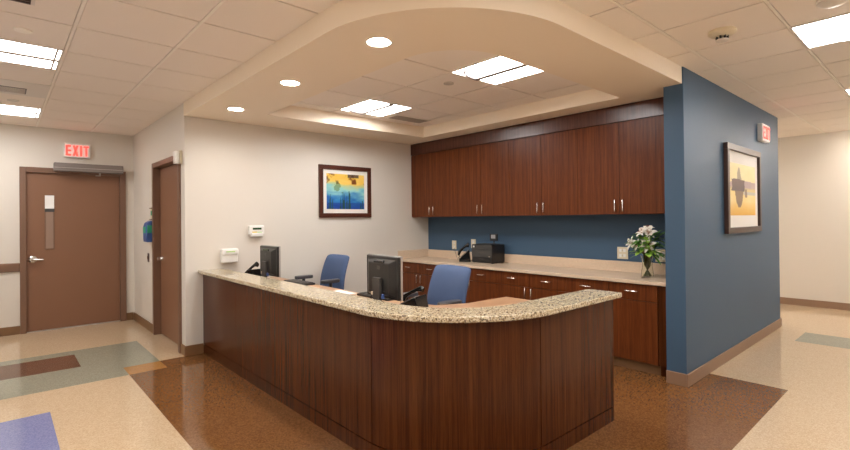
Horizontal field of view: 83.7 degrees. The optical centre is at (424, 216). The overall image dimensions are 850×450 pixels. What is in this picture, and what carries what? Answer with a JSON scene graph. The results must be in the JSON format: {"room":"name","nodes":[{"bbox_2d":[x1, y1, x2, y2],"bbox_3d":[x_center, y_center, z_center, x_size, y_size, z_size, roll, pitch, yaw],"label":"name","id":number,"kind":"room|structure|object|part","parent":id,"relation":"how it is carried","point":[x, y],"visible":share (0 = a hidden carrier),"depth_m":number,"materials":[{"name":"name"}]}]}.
{"room":"hospital interior","nodes":[
{"label":"hospital interior","id":0,"kind":"room"},
{"bbox_2d":[0,123,133,327],"bbox_3d":[-5.527,0.146,6.205,2.955,2.815,0.100,0,0,-42],"label":"wall","id":1,"kind":"structure","parent":0,"point":[20,145],"depth_m":6.36,"materials":[{"name":"beige paint"}]},
{"bbox_2d":[0,263,19,272],"bbox_3d":[-5.964,0.673,5.722,1.635,0.115,0.025,0,0,-42],"label":"guard","id":2,"kind":"object","parent":1,"relation":"attached to","point":[10,267],"visible":1,"depth_m":6.20,"materials":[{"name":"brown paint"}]},
{"bbox_2d":[0,312,132,336],"bbox_3d":[-5.481,1.498,6.150,2.940,0.110,0.015,0,0,-42],"label":"baseboard","id":3,"kind":"structure","parent":1,"relation":"attached to","point":[14,330],"depth_m":6.21,"materials":[{"name":"brown"}]},
{"bbox_2d":[19,166,126,333],"bbox_3d":[-4.939,0.442,6.704,1.205,2.215,0.135,0,0,-42],"label":"door frame","id":4,"kind":"structure","parent":1,"relation":"in","point":[22,170],"depth_m":6.39,"materials":[{"name":"brown paint"}]},
{"bbox_2d":[26,172,119,332],"bbox_3d":[-4.920,0.477,6.676,1.061,2.145,0.141,0,0,-42],"label":"door","id":5,"kind":"structure","parent":4,"relation":"attached to","point":[73,250],"depth_m":6.66,"materials":[{"name":"brown paint"}]},
{"bbox_3d":[-5.222,0.576,6.364,0.164,0.096,0.081,0,0,-42],"label":"handle","id":6,"kind":"part","parent":5,"relation":"part of","materials":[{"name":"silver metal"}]},
{"bbox_2d":[45,195,53,211],"bbox_3d":[-5.137,-0.177,6.488,0.104,0.225,0.009,0,0,-42],"label":"paper","id":7,"kind":"object","parent":5,"relation":"attached to","point":[49,199],"visible":1,"depth_m":6.49,"materials":[{"name":"white paper"}]},
{"bbox_3d":[-5.136,0.171,6.489,0.080,0.530,0.002,0,0,-42],"label":"vision glass","id":8,"kind":"part","parent":5,"relation":"part of","materials":[{"name":"brown"}]},
{"bbox_3d":[-5.139,0.171,6.492,0.105,0.560,0.008,0,0,-42],"label":"vision panel","id":9,"kind":"part","parent":5,"relation":"part of","materials":[{"name":"glass"}]},
{"bbox_2d":[64,143,89,158],"bbox_3d":[-4.896,-0.926,6.675,0.300,0.200,0.063,0,0,-42],"label":"exit sign","id":10,"kind":"object","parent":1,"relation":"attached to","point":[71,150],"visible":1,"depth_m":6.65,"materials":[{"name":"white plastic"}]},
{"bbox_2d":[53,162,123,175],"bbox_3d":[-4.759,-0.655,6.726,0.800,0.163,0.165,0,0,-42],"label":"operator","id":11,"kind":"object","parent":1,"relation":"attached to","point":[57,166],"visible":1,"depth_m":6.66,"materials":[{"name":"grey metal"}]},
{"bbox_2d":[133,104,182,343],"bbox_3d":[-3.537,0.127,6.270,0.095,2.815,2.660,0,0,-42],"label":"wall","id":12,"kind":"structure","parent":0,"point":[158,141],"depth_m":6.49,"materials":[{"name":"beige paint"}]},
{"bbox_2d":[143,221,151,241],"bbox_3d":[-3.652,0.196,6.256,0.096,0.278,0.196,0,0,-42],"label":"dispenser","id":13,"kind":"object","parent":12,"relation":"attached to","point":[147,227],"visible":0.94,"depth_m":6.19,"materials":[{"name":"blue plastic"}]},
{"bbox_2d":[133,312,184,355],"bbox_3d":[-3.493,1.478,6.147,0.015,0.110,2.645,0,0,-42],"label":"baseboard","id":14,"kind":"structure","parent":12,"relation":"attached to","point":[137,318],"depth_m":6.50,"materials":[{"name":"brown"}]},
{"bbox_2d":[152,156,181,352],"bbox_3d":[-3.106,0.415,5.772,0.120,2.225,1.250,0,0,-42],"label":"door frame","id":15,"kind":"structure","parent":12,"relation":"attached to","point":[156,212],"depth_m":6.16,"materials":[{"name":"brown paint"}]},
{"bbox_2d":[156,164,177,343],"bbox_3d":[-3.098,0.444,5.779,0.110,2.143,1.100,0,0,-42],"label":"door","id":16,"kind":"structure","parent":15,"relation":"attached to","point":[168,175],"depth_m":5.89,"materials":[{"name":"brown paint"}]},
{"bbox_2d":[173,150,181,163],"bbox_3d":[-2.744,-0.656,5.252,0.077,0.145,0.110,0,0,-42],"label":"alarm box","id":17,"kind":"object","parent":12,"relation":"attached to","point":[177,155],"visible":1,"depth_m":5.22,"materials":[{"name":"white plastic"}]},
{"bbox_2d":[182,103,428,345],"bbox_3d":[-1.275,0.105,6.444,3.695,2.815,0.100,0,0,-42],"label":"wall","id":18,"kind":"structure","parent":0,"point":[236,177],"depth_m":5.92,"materials":[{"name":"beige paint"}]},
{"bbox_2d":[185,343,203,355],"bbox_3d":[-2.539,1.464,5.216,0.193,0.110,0.015,0,0,-42],"label":"baseboard","id":19,"kind":"structure","parent":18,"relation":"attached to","point":[195,349],"depth_m":5.21,"materials":[{"name":"brown wood"}]},
{"bbox_2d":[220,248,238,262],"bbox_3d":[-2.244,0.448,5.441,0.190,0.160,0.092,0,0,-42],"label":"wall dispenser","id":20,"kind":"object","parent":18,"relation":"attached to","point":[230,255],"visible":1,"depth_m":5.41,"materials":[{"name":"white plastic"}]},
{"bbox_2d":[220,248,238,255],"bbox_3d":[-2.246,0.405,5.442,0.190,0.075,0.090,0,0,-42],"label":"hood","id":21,"kind":"object","parent":20,"relation":"attached to","point":[231,251],"depth_m":5.40,"materials":[{"name":"white plastic"}]},
{"bbox_2d":[248,225,263,236],"bbox_3d":[-2.016,0.174,5.672,0.190,0.135,0.060,0,0,-42],"label":"wall thermostat","id":22,"kind":"object","parent":18,"relation":"attached to","point":[257,230],"visible":1,"depth_m":5.65,"materials":[{"name":"white plastic"}]},
{"bbox_2d":[318,164,370,217],"bbox_3d":[-1.088,-0.342,6.528,0.830,0.705,0.030,0,0,-42],"label":"framed picture","id":23,"kind":"object","parent":18,"relation":"attached to","point":[344,191],"visible":1,"depth_m":6.51,"materials":[{"name":"multicoloured paper"}]},
{"bbox_2d":[326,173,363,208],"bbox_3d":[-1.089,-0.342,6.529,0.604,0.479,0.001,0,0,-42],"label":"print","id":24,"kind":"object","parent":23,"relation":"attached to","point":[344,191],"depth_m":6.52},
{"bbox_2d":[0,304,849,449],"bbox_3d":[0.873,1.487,5.364,11.350,0.001,9.950,0,0,-42],"label":"floor","id":25,"kind":"structure","parent":0,"point":[120,385],"depth_m":3.84,"materials":[{"name":"beige tile"}]},
{"bbox_2d":[295,254,349,289],"bbox_3d":[-1.300,0.996,5.766,0.692,1.029,0.697,0,0,-44],"label":"office chair","id":26,"kind":"object","parent":25,"relation":"on","point":[334,269],"visible":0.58,"depth_m":5.88,"materials":[{"name":"blue fabric"}]},
{"bbox_3d":[-1.118,0.738,5.945,0.177,0.517,0.527,0,0,-44],"label":"backrest","id":27,"kind":"part","parent":26,"relation":"part of","materials":[{"name":"blue fabric"}]},
{"bbox_2d":[267,277,530,307],"bbox_3d":[-0.542,1.107,4.439,1.530,0.778,3.835,0,0,-42],"label":"countertop","id":28,"kind":"structure","parent":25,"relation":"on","point":[504,300],"depth_m":3.93,"materials":[{"name":"brown laminate"}]},
{"bbox_2d":[244,262,260,275],"bbox_3d":[-2.010,0.627,5.433,0.236,0.221,0.208,-1,0,33],"label":"desk telephone","id":29,"kind":"object","parent":28,"relation":"on","point":[250,270],"visible":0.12,"depth_m":5.41,"materials":[{"name":"black plastic"}]},
{"bbox_2d":[260,245,280,276],"bbox_3d":[-1.718,0.525,5.169,0.200,0.415,0.460,0,0,-42],"label":"computer monitor","id":30,"kind":"object","parent":28,"relation":"on","point":[270,256],"visible":0.9,"depth_m":5.08,"materials":[{"name":"black plastic"}]},
{"bbox_2d":[284,279,314,285],"bbox_3d":[-1.383,0.717,5.171,0.440,0.027,0.150,-1,0,44],"label":"keyboard","id":31,"kind":"object","parent":28,"relation":"on","point":[302,282],"visible":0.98,"depth_m":5.11,"materials":[{"name":"black plastic"}]},
{"bbox_2d":[336,290,355,293],"bbox_3d":[-0.812,0.720,4.474,0.200,0.003,0.280,0,0,-42],"label":"paper sheet","id":32,"kind":"object","parent":28,"relation":"on","point":[341,291],"visible":0.36,"depth_m":4.49,"materials":[{"name":"white paper"}]},
{"bbox_2d":[357,292,391,300],"bbox_3d":[-0.415,0.703,4.212,0.150,0.027,0.440,0,0,-44],"label":"keyboard","id":33,"kind":"object","parent":28,"relation":"on","point":[364,294],"visible":0.2,"depth_m":4.22,"materials":[{"name":"black plastic"}]},
{"bbox_2d":[367,253,402,301],"bbox_3d":[-0.340,0.505,3.640,0.200,0.415,0.460,0,0,-38],"label":"computer monitor","id":34,"kind":"object","parent":28,"relation":"on","point":[384,272],"visible":0.84,"depth_m":3.56,"materials":[{"name":"black plastic"}]},
{"bbox_2d":[400,286,428,306],"bbox_3d":[-0.109,0.620,3.632,0.236,0.180,0.208,-1,0,28],"label":"desk telephone","id":35,"kind":"object","parent":28,"relation":"on","point":[421,301],"visible":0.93,"depth_m":3.59,"materials":[{"name":"black plastic"}]},
{"bbox_2d":[203,275,613,449],"bbox_3d":[-0.817,1.052,3.833,4.262,0.888,1.312,-1,0,27],"label":"reception desk","id":36,"kind":"object","parent":25,"relation":"on","point":[546,382],"visible":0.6,"depth_m":2.96,"materials":[{"name":"brown wood"}]},
{"bbox_3d":[-2.140,1.018,4.931,0.020,0.783,0.976,0,0,-42],"label":"panel","id":37,"kind":"part","parent":36,"relation":"part of","materials":[{"name":"brown wood"}]},
{"bbox_3d":[-1.067,1.002,3.736,0.022,0.783,2.229,0,0,-42],"label":"panel","id":38,"kind":"part","parent":36,"relation":"part of","materials":[{"name":"brown wood"}]},
{"bbox_2d":[198,268,621,322],"bbox_3d":[-0.798,0.589,3.848,4.340,0.035,1.441,-1,0,27],"label":"countertop","id":39,"kind":"structure","parent":36,"relation":"on","point":[547,306],"depth_m":3.03,"materials":[{"name":"beige stone"}]},
{"bbox_3d":[0.177,0.985,2.778,1.016,0.783,0.202,-1,0,4],"label":"curved panel","id":40,"kind":"part","parent":36,"relation":"part of","materials":[{"name":"brown wood"}]},
{"bbox_3d":[1.018,0.979,3.138,0.883,0.783,0.022,0,0,-42],"label":"panel","id":41,"kind":"part","parent":36,"relation":"part of","materials":[{"name":"brown wood"}]},
{"bbox_3d":[1.324,1.030,3.467,0.018,0.888,0.105,0,0,-42],"label":"panel","id":42,"kind":"part","parent":36,"relation":"part of","materials":[{"name":"brown wood"}]},
{"bbox_2d":[403,262,436,298],"bbox_3d":[0.125,1.084,6.985,0.605,0.836,0.943,0,0,-42],"label":"base cabinet","id":43,"kind":"object","parent":25,"relation":"on","point":[415,275],"visible":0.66,"depth_m":6.84,"materials":[{"name":"brown wood"}]},
{"bbox_3d":[-0.228,0.749,6.990,0.019,0.152,0.468,0,0,-42],"label":"drawer","id":44,"kind":"part","parent":43,"relation":"part of","materials":[{"name":"brown wood"}]},
{"bbox_3d":[-0.224,1.116,6.989,0.019,0.571,0.468,0,0,-42],"label":"cabinet door","id":45,"kind":"part","parent":43,"relation":"part of","materials":[{"name":"brown wood"}]},
{"bbox_3d":[0.091,1.111,6.637,0.019,0.571,0.468,0,0,-42],"label":"cabinet door","id":46,"kind":"part","parent":43,"relation":"part of","materials":[{"name":"brown wood"}]},
{"bbox_3d":[0.088,0.745,6.639,0.019,0.152,0.468,0,0,-42],"label":"drawer","id":47,"kind":"part","parent":43,"relation":"part of","materials":[{"name":"brown wood"}]},
{"bbox_2d":[403,264,470,304],"bbox_3d":[0.035,0.976,4.262,0.692,1.029,0.697,0,0,-39],"label":"office chair","id":48,"kind":"object","parent":25,"relation":"on","point":[448,284],"visible":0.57,"depth_m":4.40,"materials":[{"name":"blue fabric"}]},
{"bbox_3d":[0.232,0.717,4.424,0.177,0.517,0.527,0,0,-39],"label":"backrest","id":49,"kind":"part","parent":48,"relation":"part of","materials":[{"name":"blue fabric"}]},
{"bbox_2d":[466,268,497,302],"bbox_3d":[0.756,1.075,6.282,0.605,0.836,0.943,0,0,-42],"label":"base cabinet","id":50,"kind":"object","parent":25,"relation":"on","point":[482,285],"visible":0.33,"depth_m":5.93,"materials":[{"name":"brown wood"}]},
{"bbox_3d":[0.722,1.102,5.933,0.019,0.571,0.468,0,0,-42],"label":"cabinet door","id":51,"kind":"part","parent":50,"relation":"part of","materials":[{"name":"brown wood"}]},
{"bbox_3d":[0.719,0.735,5.935,0.019,0.152,0.468,0,0,-42],"label":"drawer","id":52,"kind":"part","parent":50,"relation":"part of","materials":[{"name":"brown wood"}]},
{"bbox_2d":[497,271,565,299],"bbox_3d":[1.387,1.065,5.578,0.605,0.836,0.943,0,0,-42],"label":"base cabinet","id":53,"kind":"object","parent":25,"relation":"on","point":[526,286],"visible":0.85,"depth_m":5.41,"materials":[{"name":"brown wood"}]},
{"bbox_3d":[1.034,0.731,5.583,0.019,0.152,0.468,0,0,-42],"label":"drawer","id":54,"kind":"part","parent":53,"relation":"part of","materials":[{"name":"brown wood"}]},
{"bbox_3d":[1.038,1.097,5.582,0.019,0.571,0.468,0,0,-42],"label":"cabinet door","id":55,"kind":"part","parent":53,"relation":"part of","materials":[{"name":"brown wood"}]},
{"bbox_3d":[1.349,0.726,5.232,0.019,0.152,0.468,0,0,-42],"label":"drawer","id":56,"kind":"part","parent":53,"relation":"part of","materials":[{"name":"brown wood"}]},
{"bbox_3d":[1.353,1.092,5.230,0.019,0.571,0.468,0,0,-42],"label":"cabinet door","id":57,"kind":"part","parent":53,"relation":"part of","materials":[{"name":"brown wood"}]},
{"bbox_2d":[566,277,660,375],"bbox_3d":[2.018,1.056,4.875,0.605,0.836,0.943,0,0,-42],"label":"base cabinet","id":58,"kind":"object","parent":25,"relation":"on","point":[635,314],"visible":0.52,"depth_m":4.52,"materials":[{"name":"brown wood"}]},
{"bbox_2d":[398,249,665,286],"bbox_3d":[1.116,0.572,5.907,0.625,0.155,3.880,0,0,-42],"label":"countertop","id":59,"kind":"structure","parent":58,"relation":"on","point":[593,269],"depth_m":5.54,"materials":[{"name":"beige laminate"}]},
{"bbox_2d":[458,243,470,261],"bbox_3d":[0.545,0.493,6.614,0.189,0.262,0.187,-1,0,8],"label":"desk telephone","id":60,"kind":"object","parent":59,"relation":"on","point":[466,257],"visible":1,"depth_m":6.52,"materials":[{"name":"black plastic"}]},
{"bbox_2d":[472,243,504,263],"bbox_3d":[0.852,0.494,6.426,0.274,0.253,0.360,0,0,-42],"label":"printer","id":61,"kind":"object","parent":59,"relation":"on","point":[491,253],"visible":0.98,"depth_m":6.32,"materials":[{"name":"black plastic"}]},
{"bbox_2d":[472,257,490,262],"bbox_3d":[0.756,0.576,6.339,0.008,0.059,0.330,0,0,-42],"label":"paper tray","id":62,"kind":"object","parent":61,"relation":"on","point":[474,259],"depth_m":6.33,"materials":[{"name":"black plastic"}]},
{"bbox_3d":[0.756,0.461,6.340,0.006,0.160,0.350,0,0,-42],"label":"panel","id":63,"kind":"part","parent":61,"relation":"part of","materials":[{"name":"grey plastic"}]},
{"bbox_2d":[490,234,497,243],"bbox_3d":[0.910,0.297,6.266,0.070,0.135,0.124,0,0,-42],"label":"terminal","id":64,"kind":"object","parent":61,"relation":"on","point":[493,237],"visible":1,"depth_m":6.25,"materials":[{"name":"black plastic"}]},
{"bbox_2d":[640,255,653,277],"bbox_3d":[2.189,0.491,4.669,0.124,0.215,0.124,0,0,-42],"label":"glass vase","id":65,"kind":"object","parent":59,"relation":"on","point":[647,268],"visible":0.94,"depth_m":4.63,"materials":[{"name":"clear glass"}]},
{"bbox_2d":[624,225,664,264],"bbox_3d":[2.203,0.335,4.671,0.453,0.500,0.432,0,0,-42],"label":"lily bouquet","id":66,"kind":"object","parent":65,"relation":"in","point":[644,246],"visible":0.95,"depth_m":4.61,"materials":[{"name":"white plant"}]},
{"bbox_3d":[2.039,0.262,4.705,0.096,0.142,0.113,-1,0,26],"label":"lily flower","id":67,"kind":"part","parent":66,"relation":"part of","materials":[{"name":"white plant"}]},
{"bbox_3d":[2.137,0.148,4.686,0.099,0.114,0.130,-1,0,2],"label":"lily flower","id":68,"kind":"part","parent":66,"relation":"part of","materials":[{"name":"white plant"}]},
{"bbox_3d":[2.143,0.271,4.572,0.125,0.159,0.105,0,0,-21],"label":"lily flower","id":69,"kind":"part","parent":66,"relation":"part of","materials":[{"name":"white plant"}]},
{"bbox_3d":[2.181,0.148,4.621,0.111,0.117,0.117,0,0,-31],"label":"lily flower","id":70,"kind":"part","parent":66,"relation":"part of","materials":[{"name":"white plant"}]},
{"bbox_3d":[1.665,0.721,4.880,0.019,0.152,0.468,0,0,-42],"label":"drawer","id":71,"kind":"part","parent":58,"relation":"part of","materials":[{"name":"brown wood"}]},
{"bbox_3d":[1.980,0.716,4.528,0.019,0.152,0.468,0,0,-42],"label":"drawer","id":72,"kind":"part","parent":58,"relation":"part of","materials":[{"name":"brown wood"}]},
{"bbox_3d":[1.984,1.083,4.526,0.019,0.571,0.468,0,0,-42],"label":"cabinet door","id":73,"kind":"part","parent":58,"relation":"part of","materials":[{"name":"brown wood"}]},
{"bbox_2d":[658,286,666,376],"bbox_3d":[2.381,1.050,4.496,0.550,0.836,0.100,0,0,-42],"label":"filler panel","id":74,"kind":"object","parent":25,"relation":"on","point":[661,289],"visible":0.29,"depth_m":4.33,"materials":[{"name":"brown wood"}]},
{"bbox_2d":[0,0,849,137],"bbox_3d":[0.819,-1.282,5.258,11.150,0.014,9.810,0,0,-42],"label":"ceiling","id":75,"kind":"structure","parent":0,"point":[125,65],"depth_m":3.89,"materials":[{"name":"tile"}]},
{"bbox_2d":[0,104,41,117],"bbox_3d":[-5.011,-1.219,5.214,1.220,0.019,0.610,0,0,-42],"label":"recessed light","id":76,"kind":"object","parent":75,"relation":"in","point":[5,109],"visible":1,"depth_m":5.46,"materials":[{"name":"beige plastic"}]},
{"bbox_2d":[13,27,31,33],"bbox_3d":[-2.700,-1.247,3.183,0.100,0.013,0.100,0,0,-42],"label":"sprinkler cover","id":77,"kind":"object","parent":75,"relation":"attached to","point":[17,29],"visible":1,"depth_m":3.17,"materials":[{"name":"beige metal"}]},
{"bbox_2d":[11,0,35,5],"bbox_3d":[-2.333,-1.254,2.653,0.240,0.013,0.240,0,0,-42],"label":"ceiling vent","id":78,"kind":"object","parent":75,"relation":"in","point":[30,2],"visible":1,"depth_m":2.76,"materials":[{"name":"beige metal"}]},
{"bbox_2d":[0,78,50,98],"bbox_3d":[-3.973,-1.233,4.513,0.610,0.019,0.610,0,0,-42],"label":"ceiling vent","id":79,"kind":"object","parent":75,"relation":"in","point":[7,86],"visible":1,"depth_m":4.56,"materials":[{"name":"beige metal"}]},
{"bbox_2d":[0,38,63,69],"bbox_3d":[-3.369,-1.244,3.382,1.220,0.019,0.610,0,0,-42],"label":"recessed light","id":80,"kind":"object","parent":75,"relation":"in","point":[11,51],"visible":1,"depth_m":3.64,"materials":[{"name":"beige plastic"}]},
{"bbox_2d":[339,98,412,116],"bbox_3d":[-0.572,-1.255,5.535,0.610,0.030,0.610,0,0,-42],"label":"recessed light","id":81,"kind":"object","parent":75,"relation":"in","point":[374,107],"visible":1,"depth_m":5.49,"materials":[{"name":"beige plastic"}]},
{"bbox_2d":[386,114,430,123],"bbox_3d":[-0.209,-1.260,6.142,0.560,0.008,0.240,0,0,-42],"label":"ceiling vent","id":82,"kind":"object","parent":75,"relation":"in","point":[395,117],"visible":1,"depth_m":6.14,"materials":[{"name":"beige metal"}]},
{"bbox_2d":[451,56,543,84],"bbox_3d":[0.657,-1.273,4.165,0.610,0.030,0.610,0,0,-42],"label":"recessed light","id":83,"kind":"object","parent":75,"relation":"in","point":[496,70],"visible":0.77,"depth_m":4.16,"materials":[{"name":"beige plastic"}]},
{"bbox_2d":[708,26,736,42],"bbox_3d":[2.080,-1.262,3.320,0.176,0.074,0.176,0,0,-42],"label":"smoke detector","id":84,"kind":"object","parent":75,"relation":"attached to","point":[721,34],"visible":1,"depth_m":3.28,"materials":[{"name":"beige plastic"}]},
{"bbox_2d":[789,12,849,48],"bbox_3d":[3.147,-1.291,3.021,0.610,0.055,1.220,0,0,-42],"label":"ceiling light","id":85,"kind":"object","parent":75,"relation":"attached to","point":[834,29],"visible":1,"depth_m":3.31,"materials":[{"name":"beige plastic"}]},
{"bbox_2d":[832,15,849,40],"bbox_3d":[3.147,-1.286,3.021,0.540,0.045,0.780,0,0,-42],"label":"diffuser","id":86,"kind":"object","parent":85,"relation":"attached to","point":[841,25],"depth_m":3.18,"materials":[{"name":"white plastic"}]},
{"bbox_2d":[816,0,848,8],"bbox_3d":[2.443,-1.283,2.840,0.160,0.045,0.160,0,0,-42],"label":"sprinkler cover","id":87,"kind":"object","parent":75,"relation":"attached to","point":[824,4],"visible":1,"depth_m":2.83,"materials":[{"name":"beige"}]},
{"bbox_2d":[184,0,681,144],"bbox_3d":[0.050,-1.210,4.870,3.592,0.165,4.040,0,0,-42],"label":"ceiling","id":88,"kind":"structure","parent":0,"point":[330,50],"depth_m":3.48,"materials":[{"name":"beige paint"}]},
{"bbox_2d":[226,107,244,111],"bbox_3d":[-1.954,-1.133,4.898,0.180,0.059,0.180,0,0,-42],"label":"recessed light","id":89,"kind":"object","parent":88,"relation":"in","point":[229,108],"visible":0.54,"depth_m":4.95,"materials":[{"name":"beige"}]},
{"bbox_2d":[279,80,300,85],"bbox_3d":[-1.133,-1.146,3.983,0.180,0.059,0.180,0,0,-42],"label":"recessed light","id":90,"kind":"object","parent":88,"relation":"in","point":[283,82],"visible":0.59,"depth_m":4.04,"materials":[{"name":"beige"}]},
{"bbox_2d":[365,37,392,47],"bbox_3d":[-0.300,-1.158,3.084,0.180,0.059,0.180,0,0,-42],"label":"recessed light","id":91,"kind":"object","parent":88,"relation":"in","point":[378,42],"visible":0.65,"depth_m":3.15,"materials":[{"name":"beige"}]},
{"bbox_2d":[428,214,665,263],"bbox_3d":[1.389,0.078,6.158,0.110,2.815,3.885,0,0,-42],"label":"wall","id":92,"kind":"structure","parent":0,"point":[598,237],"depth_m":5.87,"materials":[{"name":"blue paint"}]},
{"bbox_2d":[411,149,455,216],"bbox_3d":[0.219,-0.470,7.090,0.378,0.950,0.943,0,0,-42],"label":"upper cabinet","id":93,"kind":"object","parent":92,"relation":"attached to","point":[432,174],"visible":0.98,"depth_m":6.96,"materials":[{"name":"brown wood"}]},
{"bbox_3d":[-0.046,-0.466,7.170,0.019,0.943,0.470,0,0,-42],"label":"door","id":94,"kind":"part","parent":93,"relation":"part of","materials":[{"name":"brown wood"}]},
{"bbox_3d":[0.269,-0.471,6.818,0.019,0.943,0.470,0,0,-42],"label":"door","id":95,"kind":"part","parent":93,"relation":"part of","materials":[{"name":"brown wood"}]},
{"bbox_2d":[452,240,456,248],"bbox_3d":[0.438,0.425,7.130,0.011,0.130,0.090,0,0,-42],"label":"outlet plate","id":96,"kind":"object","parent":92,"relation":"attached to","point":[453,241],"visible":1,"depth_m":7.13,"materials":[{"name":"beige plastic"}]},
{"bbox_2d":[455,140,509,216],"bbox_3d":[0.850,-0.480,6.387,0.378,0.950,0.943,0,0,-42],"label":"upper cabinet","id":97,"kind":"object","parent":92,"relation":"attached to","point":[481,171],"visible":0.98,"depth_m":6.26,"materials":[{"name":"brown wood"}]},
{"bbox_3d":[0.585,-0.475,6.466,0.019,0.943,0.470,0,0,-42],"label":"door","id":98,"kind":"part","parent":97,"relation":"part of","materials":[{"name":"brown wood"}]},
{"bbox_3d":[0.900,-0.480,6.114,0.019,0.943,0.470,0,0,-42],"label":"door","id":99,"kind":"part","parent":97,"relation":"part of","materials":[{"name":"brown wood"}]},
{"bbox_2d":[411,97,663,155],"bbox_3d":[1.205,-1.045,6.007,0.353,0.168,3.880,0,0,-42],"label":"fascia","id":100,"kind":"object","parent":92,"relation":"attached to","point":[652,107],"visible":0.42,"depth_m":5.45,"materials":[{"name":"brown wood"}]},
{"bbox_2d":[509,129,577,215],"bbox_3d":[1.481,-0.489,5.683,0.378,0.950,0.943,0,0,-42],"label":"upper cabinet","id":101,"kind":"object","parent":92,"relation":"attached to","point":[543,169],"visible":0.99,"depth_m":5.55,"materials":[{"name":"brown wood"}]},
{"bbox_3d":[1.216,-0.485,5.763,0.019,0.943,0.470,0,0,-42],"label":"door","id":102,"kind":"part","parent":101,"relation":"part of","materials":[{"name":"brown wood"}]},
{"bbox_3d":[1.531,-0.490,5.411,0.019,0.943,0.470,0,0,-42],"label":"door","id":103,"kind":"part","parent":101,"relation":"part of","materials":[{"name":"brown wood"}]},
{"bbox_2d":[428,249,665,274],"bbox_3d":[1.341,0.557,6.110,0.018,0.114,3.878,0,0,-42],"label":"backsplash","id":104,"kind":"structure","parent":92,"relation":"attached to","point":[610,265],"depth_m":5.65,"materials":[{"name":"beige laminate"}]},
{"bbox_2d":[577,115,664,214],"bbox_3d":[2.112,-0.499,4.980,0.378,0.950,0.943,0,0,-42],"label":"upper cabinet","id":105,"kind":"object","parent":92,"relation":"attached to","point":[621,164],"visible":0.84,"depth_m":4.84,"materials":[{"name":"brown wood"}]},
{"bbox_3d":[1.847,-0.494,5.059,0.019,0.943,0.470,0,0,-42],"label":"door","id":106,"kind":"part","parent":105,"relation":"part of","materials":[{"name":"brown wood"}]},
{"bbox_3d":[2.162,-0.499,4.707,0.019,0.943,0.470,0,0,-42],"label":"door","id":107,"kind":"part","parent":105,"relation":"part of","materials":[{"name":"brown wood"}]},
{"bbox_2d":[617,247,627,258],"bbox_3d":[2.167,0.399,5.202,0.011,0.130,0.120,0,0,-42],"label":"outlet plate","id":108,"kind":"object","parent":92,"relation":"attached to","point":[622,252],"visible":0.97,"depth_m":5.20,"materials":[{"name":"beige plastic"}]},
{"bbox_2d":[619,249,625,256],"bbox_3d":[2.164,0.399,5.199,0.003,0.088,0.073,0,0,-42],"label":"socket","id":109,"kind":"object","parent":108,"relation":"attached to","point":[622,252],"depth_m":5.20,"materials":[{"name":"beige plastic"}]},
{"bbox_2d":[655,249,664,261],"bbox_3d":[2.441,0.405,4.896,0.011,0.130,0.120,0,0,-42],"label":"outlet plate","id":110,"kind":"object","parent":92,"relation":"attached to","point":[661,259],"visible":0.48,"depth_m":4.90,"materials":[{"name":"beige plastic"}]},
{"bbox_2d":[663,67,779,374],"bbox_3d":[3.415,0.054,5.254,3.300,2.815,0.165,0,0,-42],"label":"wall","id":111,"kind":"structure","parent":0,"point":[722,289],"depth_m":4.52,"materials":[{"name":"blue paint"}]},
{"bbox_2d":[666,318,781,386],"bbox_3d":[3.434,1.407,5.243,3.328,0.110,0.180,0,0,-42],"label":"baseboard","id":112,"kind":"structure","parent":111,"relation":"attached to","point":[672,377],"depth_m":4.59,"materials":[{"name":"brown"}]},
{"bbox_2d":[723,142,761,233],"bbox_3d":[3.489,-0.289,5.185,1.235,0.925,0.040,0,0,-42],"label":"framed picture","id":113,"kind":"object","parent":111,"relation":"attached to","point":[742,165],"visible":1,"depth_m":5.14,"materials":[{"name":"multicoloured paper"}]},
{"bbox_2d":[730,162,755,214],"bbox_3d":[3.484,-0.289,5.190,0.921,0.551,0.001,0,0,-42],"label":"print","id":114,"kind":"object","parent":113,"relation":"attached to","point":[742,177],"depth_m":5.16},
{"bbox_2d":[757,123,769,142],"bbox_3d":[4.084,-1.003,5.715,0.320,0.205,0.063,0,0,-42],"label":"exit sign","id":115,"kind":"object","parent":111,"relation":"attached to","point":[763,131],"visible":1,"depth_m":5.63,"materials":[{"name":"white plastic"}]},
{"bbox_2d":[778,130,849,302],"bbox_3d":[5.740,0.046,8.203,0.100,2.815,7.650,0,0,-42],"label":"wall","id":116,"kind":"structure","parent":0,"point":[814,169],"depth_m":7.58,"materials":[{"name":"beige paint"}]},
{"bbox_2d":[780,297,849,310],"bbox_3d":[5.744,1.398,8.121,0.015,0.110,7.550,0,0,-42],"label":"baseboard","id":117,"kind":"structure","parent":116,"relation":"attached to","point":[783,300],"depth_m":7.57,"materials":[{"name":"brown"}]}
]}

